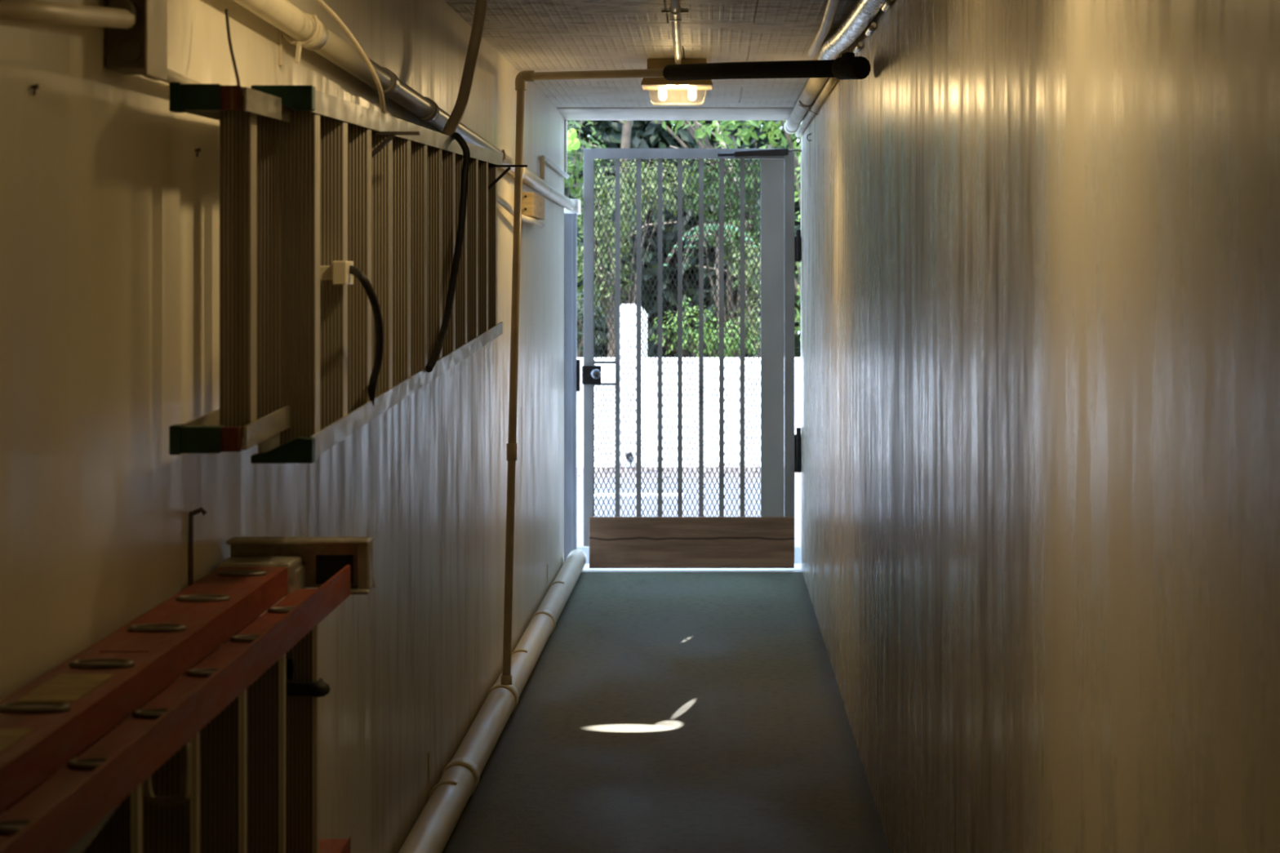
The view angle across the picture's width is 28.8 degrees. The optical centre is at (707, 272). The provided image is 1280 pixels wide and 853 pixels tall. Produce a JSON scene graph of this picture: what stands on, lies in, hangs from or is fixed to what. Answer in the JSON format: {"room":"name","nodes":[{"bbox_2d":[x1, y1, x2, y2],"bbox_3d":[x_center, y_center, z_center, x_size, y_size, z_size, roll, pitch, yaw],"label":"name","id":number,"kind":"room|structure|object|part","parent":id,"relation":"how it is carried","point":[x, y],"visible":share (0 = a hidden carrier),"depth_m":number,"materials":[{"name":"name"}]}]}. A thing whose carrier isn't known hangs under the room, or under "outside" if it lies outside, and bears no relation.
{"room":"service corridor","nodes":[
{"label":"service corridor","id":0,"kind":"room"},
{"bbox_2d":[0,0,564,852],"bbox_3d":[-0.911,0.370,4.900,0.200,2.360,15.802,0,0,1],"label":"wall","id":1,"kind":"structure","parent":0,"point":[109,211],"depth_m":4.11,"materials":[{"name":"white paint"}]},
{"bbox_2d":[31,83,39,95],"bbox_3d":[-0.824,-0.223,3.045,0.009,0.015,0.007,0,0,0],"label":"nail","id":2,"kind":"object","parent":1,"relation":"attached to","point":[34,87],"visible":1,"depth_m":3.04,"materials":[{"name":"black metal"}]},
{"bbox_2d":[0,0,136,29],"bbox_3d":[-0.807,-0.318,3.047,0.027,0.076,0.658,0,0,3],"label":"pipe","id":3,"kind":"object","parent":1,"relation":"attached to","point":[32,11],"visible":1,"depth_m":3.08,"materials":[{"name":"beige paint"}]},
{"bbox_2d":[105,0,167,81],"bbox_3d":[-0.793,-0.349,3.435,0.061,0.162,0.150,0,0,0],"label":"junction box","id":4,"kind":"object","parent":1,"relation":"attached to","point":[141,49],"visible":0.94,"depth_m":3.40,"materials":[{"name":"grey metal"}]},
{"bbox_2d":[142,68,201,84],"bbox_3d":[-0.788,-0.287,5.756,0.038,0.025,4.488,0,0,0],"label":"conduit","id":5,"kind":"object","parent":1,"relation":"attached to","point":[172,77],"visible":0.11,"depth_m":3.66,"materials":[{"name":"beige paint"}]},
{"bbox_2d":[195,147,200,156],"bbox_3d":[-0.815,-0.191,3.977,0.009,0.015,0.007,0,0,0],"label":"nail","id":6,"kind":"object","parent":1,"relation":"attached to","point":[197,150],"visible":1,"depth_m":3.98,"materials":[{"name":"black metal"}]},
{"bbox_2d":[188,506,256,623],"bbox_3d":[-0.755,0.463,3.930,0.130,0.184,0.014,0,0,0],"label":"wall hook","id":7,"kind":"object","parent":1,"relation":"attached to","point":[191,513],"visible":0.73,"depth_m":3.92,"materials":[{"name":"metal"}]},
{"bbox_2d":[0,537,375,852],"bbox_3d":[-0.688,0.723,2.294,0.244,0.545,3.888,0,0,0],"label":"ladder","id":8,"kind":"object","parent":7,"relation":"hanging from","point":[222,756],"visible":1,"depth_m":3.25,"materials":[{"name":"orange metal"}]},
{"bbox_3d":[-0.620,0.600,2.460,0.040,0.140,0.320,0,0,0],"label":"lock plate","id":9,"kind":"part","parent":8,"relation":"part of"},
{"bbox_3d":[-0.745,0.506,2.225,0.110,0.045,3.750,0,0,0],"label":"rail","id":10,"kind":"part","parent":8,"relation":"part of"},
{"bbox_3d":[-0.631,0.575,3.600,0.062,0.029,0.001,0,0,0],"label":"rung plate","id":11,"kind":"part","parent":8,"relation":"part of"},
{"bbox_3d":[-0.641,0.966,2.250,0.091,0.050,3.800,0,0,0],"label":"fly rail","id":12,"kind":"part","parent":8,"relation":"part of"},
{"bbox_2d":[371,131,420,158],"bbox_3d":[-0.679,-0.153,4.700,0.268,0.223,0.020,0,0,0],"label":"wall bracket","id":13,"kind":"object","parent":1,"relation":"attached to","point":[390,134],"visible":0.24,"depth_m":4.69,"materials":[{"name":"metal"}]},
{"bbox_3d":[-0.678,-0.262,4.700,0.266,0.006,0.020,0,0,0],"label":"arm","id":14,"kind":"part","parent":13,"relation":"part of","materials":[{"name":"metal"}]},
{"bbox_2d":[232,0,580,214],"bbox_3d":[-0.751,-0.414,7.900,0.075,0.219,10.601,0,0,0],"label":"drain pipe","id":15,"kind":"object","parent":1,"relation":"attached to","point":[305,30],"visible":0.73,"depth_m":5.35,"materials":[{"name":"white paint"}]},
{"bbox_2d":[224,8,239,85],"bbox_3d":[-0.735,-0.344,3.857,0.012,0.147,0.200,0,0,-15],"label":"hanging wire","id":16,"kind":"object","parent":15,"relation":"hanging from","point":[226,11],"visible":0.79,"depth_m":3.92,"materials":[{"name":"metal"}]},
{"bbox_2d":[488,164,527,190],"bbox_3d":[-0.660,-0.202,7.300,0.260,0.223,0.020,0,0,0],"label":"wall bracket","id":17,"kind":"object","parent":1,"relation":"attached to","point":[508,166],"visible":0.24,"depth_m":7.29,"materials":[{"name":"metal"}]},
{"bbox_2d":[168,82,502,463],"bbox_3d":[-0.689,-0.029,5.542,0.167,0.653,3.956,0,0,0],"label":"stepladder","id":18,"kind":"object","parent":17,"relation":"on","point":[304,200],"visible":0.94,"depth_m":4.25,"materials":[{"name":"metal"}]},
{"bbox_3d":[-0.714,0.189,5.440,0.100,0.135,3.720,0,0,0],"label":"rail","id":19,"kind":"part","parent":18,"relation":"part of","materials":[{"name":"metal"}]},
{"bbox_3d":[-0.714,-0.279,5.440,0.100,0.093,3.720,0,0,0],"label":"rail","id":20,"kind":"part","parent":18,"relation":"part of","materials":[{"name":"metal"}]},
{"bbox_2d":[349,265,383,406],"bbox_3d":[-0.596,0.123,4.399,0.063,0.269,0.454,0,0,-2],"label":"cable","id":21,"kind":"object","parent":18,"relation":"hanging from","point":[353,270],"visible":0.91,"depth_m":4.31,"materials":[{"name":"rubber"}]},
{"bbox_3d":[-0.662,0.222,5.710,0.085,0.144,3.620,0,0,0],"label":"rail","id":22,"kind":"part","parent":18,"relation":"part of","materials":[{"name":"metal"}]},
{"bbox_3d":[-0.662,-0.303,5.710,0.085,0.104,3.620,0,0,0],"label":"rail","id":23,"kind":"part","parent":18,"relation":"part of","materials":[{"name":"metal"}]},
{"bbox_2d":[425,132,470,372],"bbox_3d":[-0.620,-0.067,6.085,0.080,0.575,1.237,0,0,-4],"label":"power cable","id":24,"kind":"object","parent":18,"relation":"hanging from","point":[431,363],"visible":0.91,"depth_m":5.96,"materials":[{"name":"black rubber"}]},
{"bbox_3d":[-0.659,-0.311,7.300,0.258,0.006,0.020,0,0,0],"label":"arm","id":25,"kind":"part","parent":17,"relation":"part of","materials":[{"name":"metal"}]},
{"bbox_2d":[497,194,544,228],"bbox_3d":[-0.727,-0.250,9.550,0.058,0.119,2.701,0,0,1],"label":"tube","id":26,"kind":"object","parent":1,"relation":"attached to","point":[500,201],"visible":0.62,"depth_m":9.41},
{"bbox_2d":[521,191,544,219],"bbox_3d":[-0.728,-0.271,10.242,0.065,0.096,0.715,0,0,0],"label":"wood block","id":27,"kind":"object","parent":1,"relation":"attached to","point":[532,204],"visible":0.78,"depth_m":9.92,"materials":[{"name":"wood"}]},
{"bbox_2d":[539,155,568,179],"bbox_3d":[-0.732,-0.468,11.945,0.022,0.111,1.711,0,0,1],"label":"conduit","id":28,"kind":"object","parent":1,"relation":"attached to","point":[543,159],"visible":0.9,"depth_m":11.27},
{"bbox_2d":[564,120,567,173],"bbox_3d":[-0.829,-0.655,12.830,0.202,0.290,0.060,0,0,0],"label":"trim","id":29,"kind":"structure","parent":1,"relation":"attached to","point":[565,121],"depth_m":12.80,"materials":[{"name":"white paint"}]},
{"bbox_2d":[315,0,386,114],"bbox_3d":[-0.652,-0.409,4.753,0.089,0.229,0.351,0,0,16],"label":"cable","id":30,"kind":"object","parent":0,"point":[321,2],"visible":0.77,"depth_m":4.65,"materials":[{"name":"beige plastic"}]},
{"bbox_2d":[567,120,580,151],"bbox_3d":[-0.777,-0.785,13.068,0.088,0.276,0.510,0,0,12],"label":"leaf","id":31,"kind":"object","parent":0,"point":[573,143],"visible":0.66,"depth_m":13.29,"materials":[{"name":"green plant"}]},
{"bbox_2d":[443,0,857,107],"bbox_3d":[-0.200,-0.935,4.810,2.200,0.250,16.020,0,0,0],"label":"ceiling","id":32,"kind":"structure","parent":0,"point":[537,36],"depth_m":8.67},
{"bbox_2d":[441,0,487,136],"bbox_3d":[-0.685,-0.584,6.950,0.059,0.466,0.456,0,0,8],"label":"hose","id":33,"kind":"object","parent":32,"relation":"attached to","point":[456,116],"visible":0.88,"depth_m":7.06,"materials":[{"name":"black rubber"}]},
{"bbox_2d":[661,0,688,64],"bbox_3d":[-0.102,-0.795,7.470,0.085,0.033,3.940,0,0,0],"label":"conduit","id":34,"kind":"object","parent":32,"relation":"attached to","point":[674,8],"visible":0.96,"depth_m":7.91,"materials":[{"name":"metal"}]},
{"bbox_2d":[640,58,712,101],"bbox_3d":[-0.118,-0.728,9.550,0.272,0.164,0.278,0,0,0],"label":"ceiling lamp","id":35,"kind":"object","parent":32,"relation":"attached to","point":[662,85],"visible":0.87,"depth_m":9.44,"materials":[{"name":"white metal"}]},
{"bbox_3d":[-0.173,-0.680,9.510,0.033,0.053,0.033,0,0,0],"label":"bulb","id":36,"kind":"part","parent":35,"relation":"part of","materials":[{"name":"white glass"}]},
{"bbox_3d":[-0.060,-0.680,9.510,0.033,0.053,0.033,0,0,0],"label":"bulb","id":37,"kind":"part","parent":35,"relation":"part of","materials":[{"name":"white glass"}]},
{"bbox_2d":[807,0,839,57],"bbox_3d":[0.366,-0.788,7.300,0.045,0.037,3.400,0,0,1],"label":"pipe","id":38,"kind":"object","parent":32,"relation":"attached to","point":[831,7],"visible":1,"depth_m":7.88,"materials":[{"name":"silver metal"}]},
{"bbox_2d":[441,572,890,852],"bbox_3d":[-0.140,1.625,4.930,1.680,0.150,15.860,0,0,0],"label":"floor","id":39,"kind":"structure","parent":0,"point":[659,712],"depth_m":8.35,"materials":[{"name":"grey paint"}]},
{"bbox_2d":[398,549,586,852],"bbox_3d":[-0.733,1.456,7.500,0.112,0.191,11.001,0,0,1],"label":"pipe","id":40,"kind":"object","parent":39,"relation":"on","point":[433,828],"visible":0.92,"depth_m":7.92,"materials":[{"name":"white plastic"}]},
{"bbox_2d":[500,52,871,685],"bbox_3d":[-0.238,0.343,8.181,0.360,2.169,2.163,0,0,-32],"label":"conduit","id":41,"kind":"object","parent":40,"relation":"attached to","point":[849,66],"visible":1,"depth_m":8.67,"materials":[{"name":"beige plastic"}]},
{"bbox_2d":[581,564,802,572],"bbox_3d":[-0.200,1.627,13.055,2.800,0.147,0.390,0,0,0],"label":"threshold","id":42,"kind":"object","parent":39,"relation":"on","point":[586,568],"depth_m":12.97,"materials":[{"name":"concrete"}]},
{"bbox_2d":[564,213,580,561],"bbox_3d":[-0.751,0.621,13.065,0.158,1.865,0.070,0,0,0],"label":"gate post","id":43,"kind":"object","parent":42,"relation":"on","point":[571,364],"visible":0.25,"depth_m":13.06,"materials":[{"name":"white metal"}]},
{"bbox_3d":[-0.681,0.543,13.075,0.018,0.167,0.030,0,0,0],"label":"strike plate","id":44,"kind":"part","parent":43,"relation":"part of","materials":[{"name":"black metal"}]},
{"bbox_2d":[800,0,1279,852],"bbox_3d":[0.587,0.370,5.040,0.200,2.360,16.080,0,0,0],"label":"wall","id":45,"kind":"structure","parent":0,"point":[1040,239],"depth_m":3.48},
{"bbox_2d":[556,107,793,120],"bbox_3d":[-0.130,-0.795,12.535,1.640,0.028,0.570,0,0,0],"label":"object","id":46,"kind":"structure","parent":45,"relation":"attached to","point":[567,113],"depth_m":12.45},
{"bbox_2d":[582,148,801,568],"bbox_3d":[-0.084,0.448,12.959,1.145,2.186,0.142,0,0,0],"label":"metal gate","id":47,"kind":"object","parent":45,"relation":"attached to","point":[766,540],"visible":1,"depth_m":12.98,"materials":[{"name":"grey metal"}]},
{"bbox_3d":[-0.583,0.529,12.921,0.054,0.054,0.067,0,0,0],"label":"door knob","id":48,"kind":"part","parent":47,"relation":"part of","materials":[{"name":"metal"}]},
{"bbox_3d":[0.336,0.430,12.984,0.121,2.039,0.020,0,0,0],"label":"plate","id":49,"kind":"part","parent":47,"relation":"part of","materials":[{"name":"grey metal"}]},
{"bbox_3d":[0.453,-0.633,12.951,0.072,0.016,0.019,0,0,-8],"label":"closer arm","id":50,"kind":"part","parent":47,"relation":"part of","materials":[{"name":"grey metal"}]},
{"bbox_2d":[783,77,838,137],"bbox_3d":[0.443,-0.747,11.130,0.088,0.108,3.860,0,0,0],"label":"pipe","id":51,"kind":"object","parent":45,"relation":"attached to","point":[811,90],"visible":0.91,"depth_m":10.86,"materials":[{"name":"grey metal"}]},
{"bbox_2d":[816,0,893,60],"bbox_3d":[0.447,-0.755,7.450,0.089,0.101,3.701,0,0,-1],"label":"duct","id":52,"kind":"object","parent":45,"relation":"attached to","point":[864,11],"visible":0.82,"depth_m":7.43,"materials":[{"name":"silver metal"}]},
{"label":"outside","id":53,"kind":"structure","parent":0,"visible":0},
{"bbox_3d":[0.000,1.340,26.110,18.000,0.820,11.780,0,0,0],"label":"garden bed","id":54,"kind":"object","parent":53,"visible":0},
{"bbox_2d":[564,120,609,329],"bbox_3d":[-1.971,-0.264,22.667,2.166,2.481,1.264,0,0,0],"label":"bush","id":55,"kind":"object","parent":54,"relation":"on","point":[571,166],"visible":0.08,"depth_m":22.52,"materials":[{"name":"green plant"}]},
{"bbox_2d":[577,290,615,357],"bbox_3d":[-1.445,0.519,21.193,1.365,0.914,0.535,0,0,0],"label":"bush","id":56,"kind":"object","parent":54,"relation":"on","point":[580,333],"visible":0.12,"depth_m":21.16,"materials":[{"name":"green plant"}]},
{"bbox_2d":[577,120,676,357],"bbox_3d":[-0.821,-0.836,24.220,1.207,3.636,0.449,0,0,0],"label":"bare tree","id":57,"kind":"object","parent":54,"relation":"on","point":[626,128],"visible":0.12,"depth_m":24.36,"materials":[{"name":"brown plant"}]},
{"bbox_2d":[619,304,647,357],"bbox_3d":[-0.617,0.608,20.500,0.235,0.685,0.200,0,0,0],"label":"post","id":58,"kind":"object","parent":54,"relation":"on","point":[625,308],"visible":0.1,"depth_m":20.40,"materials":[{"name":"paint"}]},
{"bbox_2d":[574,159,694,353],"bbox_3d":[-0.707,-0.070,22.240,1.186,2.087,0.833,0,0,0],"label":"tree","id":59,"kind":"object","parent":54,"relation":"on","point":[580,273],"visible":0.48,"depth_m":22.18,"materials":[{"name":"green plant"}]},
{"bbox_2d":[564,120,800,357],"bbox_3d":[-0.243,-1.595,26.882,11.216,5.591,2.629,0,0,0],"label":"trees","id":60,"kind":"object","parent":54,"relation":"on","point":[644,134],"visible":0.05,"depth_m":26.12,"materials":[{"name":"green plant"}]},
{"bbox_2d":[648,297,759,357],"bbox_3d":[-0.032,0.591,20.808,0.920,0.763,0.364,0,0,0],"label":"bush","id":61,"kind":"object","parent":54,"relation":"on","point":[709,330],"visible":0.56,"depth_m":20.75,"materials":[{"name":"green plant"}]},
{"bbox_2d":[622,120,800,302],"bbox_3d":[1.160,-0.607,22.555,4.334,3.189,1.366,0,0,-7],"label":"tree","id":62,"kind":"object","parent":54,"relation":"on","point":[698,135],"visible":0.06,"depth_m":22.36,"materials":[{"name":"green plant"}]},
{"bbox_2d":[663,223,759,355],"bbox_3d":[0.064,0.267,21.901,0.931,1.388,0.802,0,0,0],"label":"palm tree","id":63,"kind":"object","parent":54,"relation":"on","point":[726,228],"visible":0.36,"depth_m":21.89,"materials":[{"name":"green plant"}]},
{"bbox_2d":[670,121,760,287],"bbox_3d":[0.166,-0.736,23.810,1.216,3.443,0.429,0,0,0],"label":"bare tree","id":64,"kind":"object","parent":54,"relation":"on","point":[717,123],"visible":0.1,"depth_m":23.97,"materials":[{"name":"brown plant"}]},
{"bbox_2d":[666,139,800,357],"bbox_3d":[0.262,-0.125,22.523,1.289,2.198,0.865,0,0,0],"label":"tree","id":65,"kind":"object","parent":54,"relation":"on","point":[736,164],"visible":0.32,"depth_m":22.42,"materials":[{"name":"green plant"}]},
{"bbox_2d":[724,239,799,357],"bbox_3d":[0.468,0.333,21.538,0.684,1.279,0.657,0,0,0],"label":"bush","id":66,"kind":"object","parent":54,"relation":"on","point":[736,271],"visible":0.3,"depth_m":21.50,"materials":[{"name":"green plant"}]},
{"bbox_2d":[794,132,800,342],"bbox_3d":[1.337,-0.244,21.561,1.376,2.441,0.726,0,0,-10],"label":"bush","id":67,"kind":"object","parent":54,"relation":"on","point":[798,329],"visible":0.02,"depth_m":21.40,"materials":[{"name":"green plant"}]},
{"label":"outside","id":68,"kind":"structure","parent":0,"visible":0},
{"bbox_2d":[577,466,800,564],"bbox_3d":[0.000,1.660,16.675,18.000,0.180,6.850,0,0,0],"label":"ground","id":69,"kind":"structure","parent":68,"point":[580,546],"depth_m":17.40,"materials":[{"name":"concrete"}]},
{"bbox_2d":[594,493,684,496],"bbox_3d":[-0.510,1.567,17.520,0.680,0.007,0.200,0,0,0],"label":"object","id":70,"kind":"structure","parent":69,"relation":"on","point":[603,494],"depth_m":17.46,"materials":[{"name":"white paint"}]},
{"bbox_2d":[577,466,759,477],"bbox_3d":[-0.117,1.562,19.430,4.724,0.036,1.144,0,0,0],"label":"fallen leaves","id":71,"kind":"object","parent":69,"relation":"on","point":[622,466],"visible":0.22,"depth_m":19.70,"materials":[{"name":"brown plant"}]},
{"bbox_2d":[577,357,800,466],"bbox_3d":[0.000,1.173,20.150,18.000,0.955,0.200,0,0,0],"label":"wall","id":72,"kind":"structure","parent":69,"relation":"on","point":[608,371],"depth_m":20.05,"materials":[{"name":"white paint"}]},
{"bbox_2d":[625,451,633,462],"bbox_3d":[-0.632,1.486,19.974,0.058,0.078,0.155,0,0,0],"label":"spout","id":73,"kind":"object","parent":72,"relation":"attached to","point":[628,454],"visible":0.71,"depth_m":19.95,"materials":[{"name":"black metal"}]}
]}

